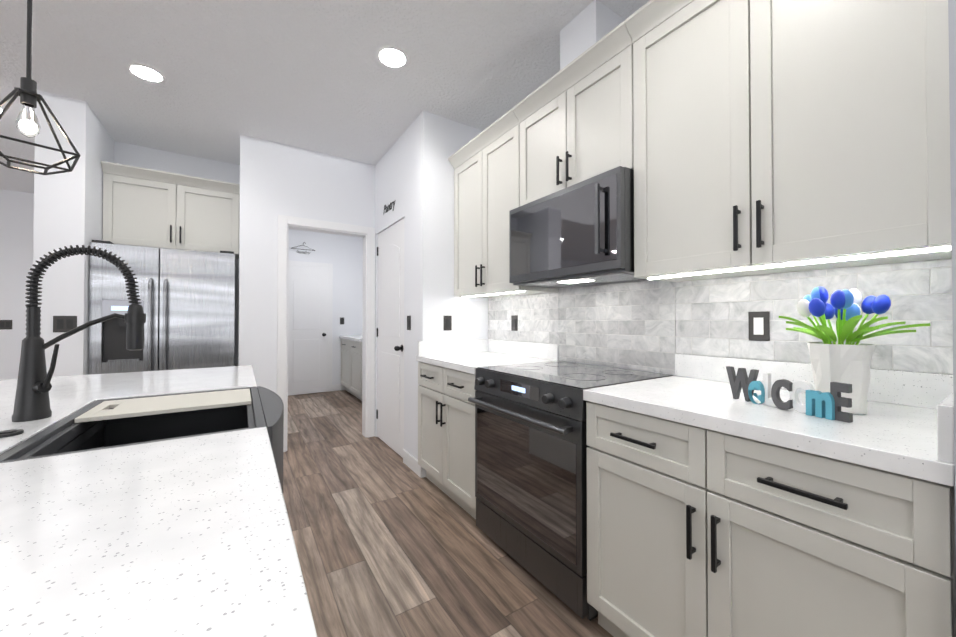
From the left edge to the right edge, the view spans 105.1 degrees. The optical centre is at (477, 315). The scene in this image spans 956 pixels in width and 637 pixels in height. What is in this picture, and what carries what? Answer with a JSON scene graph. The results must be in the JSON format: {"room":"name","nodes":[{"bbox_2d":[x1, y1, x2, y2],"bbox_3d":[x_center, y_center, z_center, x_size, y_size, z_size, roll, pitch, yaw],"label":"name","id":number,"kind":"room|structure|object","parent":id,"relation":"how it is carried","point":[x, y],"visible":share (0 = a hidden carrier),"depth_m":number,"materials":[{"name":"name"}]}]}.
{"room":"kitchen","nodes":[
{"label":"kitchen","id":0,"kind":"room"},
{"bbox_2d":[0,189,33,379],"bbox_3d":[-7.181,-0.162,3.573,5.780,2.760,0.100,0,-1,-33],"label":"wall","id":1,"kind":"structure","parent":0,"point":[16,231],"depth_m":4.49,"materials":[{"name":"white paint"}]},
{"bbox_2d":[0,320,11,329],"bbox_3d":[-5.757,0.107,4.426,0.162,0.116,0.010,0,-1,-33],"label":"light switch","id":2,"kind":"object","parent":1,"relation":"attached to","point":[5,324],"visible":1,"depth_m":4.44,"materials":[{"name":"black plastic"}]},
{"bbox_2d":[33,90,113,376],"bbox_3d":[-3.782,-0.159,3.868,0.245,2.760,3.100,0,-1,-33],"label":"wall","id":3,"kind":"structure","parent":0,"point":[68,209],"depth_m":2.60,"materials":[{"name":"white paint"}]},
{"bbox_2d":[53,316,76,331],"bbox_3d":[-2.909,0.057,2.578,0.116,0.116,0.010,0,-1,-33],"label":"light switch","id":4,"kind":"object","parent":3,"relation":"attached to","point":[64,323],"visible":0.98,"depth_m":2.58,"materials":[{"name":"black plastic"}]},
{"bbox_2d":[114,141,239,365],"bbox_3d":[-2.857,-0.163,3.526,0.935,2.760,0.120,0,-1,-33],"label":"wall","id":5,"kind":"structure","parent":0,"point":[147,158],"depth_m":3.50,"materials":[{"name":"white paint"}]},
{"bbox_2d":[101,161,239,258],"bbox_3d":[-2.722,-0.910,3.325,0.929,0.650,0.371,0,-1,-33],"label":"upper cabinet","id":6,"kind":"object","parent":5,"relation":"attached to","point":[144,207],"visible":0.94,"depth_m":3.19,"materials":[{"name":"white paint"}]},
{"bbox_2d":[239,134,374,434],"bbox_3d":[-1.571,-0.163,3.466,1.160,2.760,0.120,0,-1,-33],"label":"wall","id":7,"kind":"structure","parent":0,"point":[276,179],"depth_m":3.24,"materials":[{"name":"white paint"}]},
{"bbox_2d":[277,215,374,451],"bbox_3d":[-1.449,0.160,3.532,0.870,2.115,0.136,0,-1,-33],"label":"door frame","id":8,"kind":"structure","parent":7,"relation":"attached to","point":[368,363],"depth_m":3.57,"materials":[{"name":"white wood"}]},
{"bbox_2d":[0,0,649,192],"bbox_3d":[-1.821,-1.628,0.209,11.100,0.100,11.600,0,-1,-33],"label":"ceiling","id":9,"kind":"structure","parent":0,"point":[314,75],"depth_m":2.27,"materials":[{"name":"white paint"}]},
{"bbox_2d":[0,0,80,174],"bbox_3d":[-1.539,-1.034,1.256,0.224,1.063,0.224,0,-1,37],"label":"pendant light","id":10,"kind":"object","parent":9,"relation":"hanging from","point":[27,123],"visible":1,"depth_m":1.25,"materials":[{"name":"black metal"}]},
{"bbox_2d":[125,62,166,82],"bbox_3d":[-2.118,-1.550,2.340,0.196,0.009,0.196,0,-1,-33],"label":"recessed light","id":11,"kind":"object","parent":9,"relation":"in","point":[145,72],"visible":1,"depth_m":2.33,"materials":[{"name":"white"}]},
{"bbox_2d":[376,45,408,68],"bbox_3d":[-0.514,-1.552,2.199,0.196,0.009,0.196,0,-1,-33],"label":"recessed light","id":12,"kind":"object","parent":9,"relation":"in","point":[392,56],"visible":1,"depth_m":2.19,"materials":[{"name":"white"}]},
{"bbox_2d":[288,229,362,384],"bbox_3d":[-2.569,-0.137,6.037,2.000,2.760,0.120,0,-1,-33],"label":"wall","id":13,"kind":"structure","parent":0,"point":[342,254],"depth_m":6.13,"materials":[{"name":"white paint"}]},
{"bbox_2d":[291,245,314,254],"bbox_3d":[-2.786,-1.081,5.830,0.363,0.204,0.008,0,-1,-33],"label":"decal","id":14,"kind":"object","parent":13,"relation":"attached to","point":[301,249],"visible":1,"depth_m":5.83,"materials":[{"name":"black"}]},
{"bbox_2d":[288,265,327,395],"bbox_3d":[-2.709,0.222,5.789,0.640,2.022,0.106,0,-1,-33],"label":"laundry door","id":15,"kind":"structure","parent":13,"relation":"in","point":[307,329],"depth_m":5.81,"materials":[{"name":"white wood"}]},
{"bbox_2d":[288,260,332,391],"bbox_3d":[-2.740,0.189,5.838,0.790,2.105,0.020,0,-1,-33],"label":"door frame","id":16,"kind":"structure","parent":13,"relation":"attached to","point":[330,284],"depth_m":6.02,"materials":[{"name":"white wood"}]},
{"bbox_2d":[289,384,344,395],"bbox_3d":[-2.572,1.190,5.936,1.860,0.105,0.022,0,-1,-33],"label":"baseboard","id":17,"kind":"structure","parent":13,"relation":"attached to","point":[337,387],"depth_m":6.09,"materials":[{"name":"white wood"}]},
{"bbox_2d":[374,118,416,457],"bbox_3d":[-0.748,-0.164,3.374,0.120,2.760,1.170,0,-1,-33],"label":"wall","id":18,"kind":"structure","parent":0,"point":[396,173],"depth_m":3.03,"materials":[{"name":"white paint"}]},
{"bbox_2d":[383,201,394,214],"bbox_3d":[-0.818,-0.999,3.374,0.003,0.110,0.319,0,-1,-33],"label":"decal","id":19,"kind":"object","parent":18,"relation":"attached to","point":[389,206],"visible":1,"depth_m":3.35,"materials":[{"name":"black"}]},
{"bbox_2d":[376,218,403,457],"bbox_3d":[-0.828,0.190,3.372,0.107,2.036,0.748,0,-1,-33],"label":"pantry door","id":20,"kind":"structure","parent":18,"relation":"in","point":[390,366],"depth_m":3.34,"materials":[{"name":"white wood"}]},
{"bbox_2d":[407,316,410,329],"bbox_3d":[-0.563,0.056,2.965,0.010,0.116,0.070,0,-1,-33],"label":"light switch","id":21,"kind":"object","parent":18,"relation":"attached to","point":[408,322],"visible":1,"depth_m":2.95,"materials":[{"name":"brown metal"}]},
{"bbox_2d":[403,450,421,477],"bbox_3d":[-0.519,1.158,2.883,0.012,0.105,0.360,0,-1,-33],"label":"baseboard","id":22,"kind":"structure","parent":18,"relation":"attached to","point":[410,461],"depth_m":2.86,"materials":[{"name":"white wood"}]},
{"bbox_2d":[283,390,612,636],"bbox_3d":[-1.821,1.232,0.179,11.100,0.100,11.600,0,-1,-33],"label":"floor","id":23,"kind":"structure","parent":0,"point":[388,542],"depth_m":1.86,"materials":[{"name":"brown wood"}]},
{"bbox_2d":[88,240,234,374],"bbox_3d":[-2.643,0.326,3.166,0.896,1.775,0.669,0,-1,-33],"label":"refrigerator","id":24,"kind":"object","parent":23,"relation":"on","point":[187,298],"visible":0.58,"depth_m":2.94,"materials":[{"name":"grey metal"}]},
{"bbox_2d":[339,335,361,400],"bbox_3d":[-1.722,0.783,5.745,0.635,0.915,1.245,0,-1,-33],"label":"laundry cabinet","id":25,"kind":"object","parent":23,"relation":"on","point":[351,363],"visible":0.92,"depth_m":5.53,"materials":[{"name":"white paint"}]},
{"bbox_2d":[418,362,475,518],"bbox_3d":[0.028,0.770,2.541,0.678,0.874,0.808,0,-1,-33],"label":"base cabinet","id":26,"kind":"object","parent":23,"relation":"on","point":[446,434],"visible":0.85,"depth_m":2.33,"materials":[{"name":"white paint"}]},
{"bbox_2d":[416,339,558,374],"bbox_3d":[0.037,0.260,2.552,0.657,0.145,0.812,0,-1,-33],"label":"countertop","id":27,"kind":"structure","parent":26,"relation":"on","point":[469,356],"depth_m":2.64,"materials":[{"name":"stone"}]},
{"bbox_2d":[468,360,672,620],"bbox_3d":[0.432,0.740,1.863,0.710,0.919,0.762,0,-1,-33],"label":"range","id":28,"kind":"object","parent":23,"relation":"on","point":[531,446],"visible":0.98,"depth_m":1.62,"materials":[{"name":"black metal"}]},
{"bbox_2d":[586,402,955,636],"bbox_3d":[0.899,0.756,1.197,0.678,0.874,0.857,0,-1,-33],"label":"base cabinet","id":29,"kind":"object","parent":23,"relation":"on","point":[693,531],"visible":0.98,"depth_m":0.95,"materials":[{"name":"white paint"}]},
{"bbox_2d":[583,353,954,486],"bbox_3d":[0.908,0.245,1.207,0.657,0.145,0.862,0,-1,-33],"label":"countertop","id":30,"kind":"structure","parent":29,"relation":"on","point":[904,425],"depth_m":1.05,"materials":[{"name":"stone"}]},
{"bbox_2d":[726,366,852,422],"bbox_3d":[0.904,0.224,1.097,0.032,0.105,0.329,0,-1,-19],"label":"welcome sign","id":31,"kind":"object","parent":30,"relation":"on","point":[827,405],"visible":1,"depth_m":1.06,"materials":[{"name":"grey"}]},
{"bbox_2d":[807,342,875,413],"bbox_3d":[1.064,0.178,1.076,0.148,0.195,0.147,0,-1,-33],"label":"vase","id":32,"kind":"object","parent":30,"relation":"on","point":[842,363],"visible":0.67,"depth_m":1.03,"materials":[{"name":"white ceramic"}]},
{"bbox_2d":[779,286,929,344],"bbox_3d":[1.082,0.058,1.065,0.339,0.296,0.297,0,-1,-33],"label":"tulips","id":33,"kind":"object","parent":32,"relation":"in","point":[843,307],"visible":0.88,"depth_m":1.05,"materials":[{"name":"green plant"}]},
{"bbox_3d":[-0.833,0.745,0.175,1.250,0.874,3.750,0,-1,-33],"label":"cabinet","id":34,"kind":"object","parent":23,"relation":"on","visible":0},
{"bbox_2d":[0,365,316,636],"bbox_3d":[-0.841,0.287,0.175,1.330,0.040,3.810,0,-1,-33],"label":"countertop","id":35,"kind":"structure","parent":34,"relation":"on","point":[188,537],"depth_m":0.46,"materials":[{"name":"stone"}]},
{"bbox_2d":[0,245,145,437],"bbox_3d":[-1.069,0.036,0.966,0.262,0.477,0.238,0,-1,-33],"label":"faucet","id":36,"kind":"object","parent":35,"relation":"on","point":[32,398],"visible":1,"depth_m":0.98,"materials":[{"name":"black metal"}]},
{"bbox_2d":[0,386,283,491],"bbox_3d":[-0.873,0.428,1.082,0.518,0.298,0.662,0,-1,-33],"label":"sink","id":37,"kind":"object","parent":35,"relation":"in","point":[264,408],"visible":0.23,"depth_m":1.17,"materials":[{"name":"grey metal"}]},
{"bbox_2d":[74,388,250,422],"bbox_3d":[-0.988,0.286,1.205,0.406,0.012,0.258,0,-1,-33],"label":"cutting board","id":38,"kind":"object","parent":37,"relation":"on","point":[134,407],"visible":1,"depth_m":1.16,"materials":[{"name":"beige plastic"}]},
{"bbox_2d":[416,111,488,477],"bbox_3d":[-0.194,-0.169,2.964,0.605,2.760,0.120,0,-1,-33],"label":"wall","id":39,"kind":"structure","parent":0,"point":[441,140],"depth_m":2.83,"materials":[{"name":"white paint"}]},
{"bbox_2d":[444,316,451,329],"bbox_3d":[-0.236,0.055,2.857,0.070,0.116,0.010,0,-1,-33],"label":"light switch","id":40,"kind":"object","parent":39,"relation":"attached to","point":[447,322],"visible":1,"depth_m":2.85,"materials":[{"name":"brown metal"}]},
{"bbox_2d":[560,0,624,69],"bbox_3d":[0.637,-1.405,1.978,0.293,0.307,0.240,0,-1,-33],"label":"wall","id":41,"kind":"structure","parent":0,"point":[590,24],"depth_m":1.87,"materials":[{"name":"white paint"}]},
{"bbox_2d":[497,258,952,375],"bbox_3d":[0.826,-0.178,2.057,0.120,2.760,2.753,0,-1,-33],"label":"wall","id":42,"kind":"structure","parent":0,"point":[706,355],"depth_m":1.77,"materials":[{"name":"white paint"}]},
{"bbox_2d":[448,108,558,297],"bbox_3d":[0.149,-0.694,2.634,0.392,1.097,0.809,0,-1,-33],"label":"upper cabinet","id":43,"kind":"object","parent":42,"relation":"attached to","point":[485,163],"visible":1,"depth_m":2.51,"materials":[{"name":"white paint"}]},
{"bbox_2d":[512,21,633,205],"bbox_3d":[0.577,-0.940,1.975,0.392,0.618,0.763,0,-1,-33],"label":"upper cabinet","id":44,"kind":"object","parent":42,"relation":"attached to","point":[575,117],"visible":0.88,"depth_m":1.82,"materials":[{"name":"white paint"}]},
{"bbox_2d":[509,166,647,287],"bbox_3d":[0.543,-0.404,1.947,0.448,0.449,0.757,0,-1,-33],"label":"microwave","id":45,"kind":"object","parent":44,"relation":"attached to","point":[579,234],"visible":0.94,"depth_m":1.74,"materials":[{"name":"black metal"}]},
{"bbox_2d":[488,259,952,373],"bbox_3d":[0.751,0.050,2.047,0.011,0.463,2.439,0,-1,-33],"label":"tile backsplash","id":46,"kind":"structure","parent":42,"relation":"attached to","point":[652,325],"depth_m":1.58,"materials":[{"name":"tile"}]},
{"bbox_2d":[511,315,517,330],"bbox_3d":[0.274,0.054,2.764,0.010,0.116,0.070,0,-1,-33],"label":"outlet","id":47,"kind":"object","parent":46,"relation":"attached to","point":[514,322],"visible":1,"depth_m":2.76,"materials":[{"name":"black plastic"}]},
{"bbox_2d":[748,311,769,340],"bbox_3d":[1.120,0.041,1.460,0.008,0.116,0.070,0,-1,-33],"label":"outlet","id":48,"kind":"object","parent":46,"relation":"attached to","point":[759,325],"visible":1,"depth_m":1.46,"materials":[{"name":"black plastic"}]},
{"bbox_2d":[625,0,951,281],"bbox_3d":[1.019,-0.708,1.290,0.392,1.097,0.859,0,-1,-33],"label":"upper cabinet","id":49,"kind":"object","parent":42,"relation":"attached to","point":[777,136],"visible":1,"depth_m":1.14,"materials":[{"name":"white paint"}]},
{"bbox_2d":[948,0,955,541],"bbox_3d":[1.190,-0.192,0.765,0.675,2.760,0.190,0,-1,-33],"label":"wall","id":50,"kind":"structure","parent":0,"point":[952,44],"depth_m":0.66,"materials":[{"name":"grey paint"}]}
]}

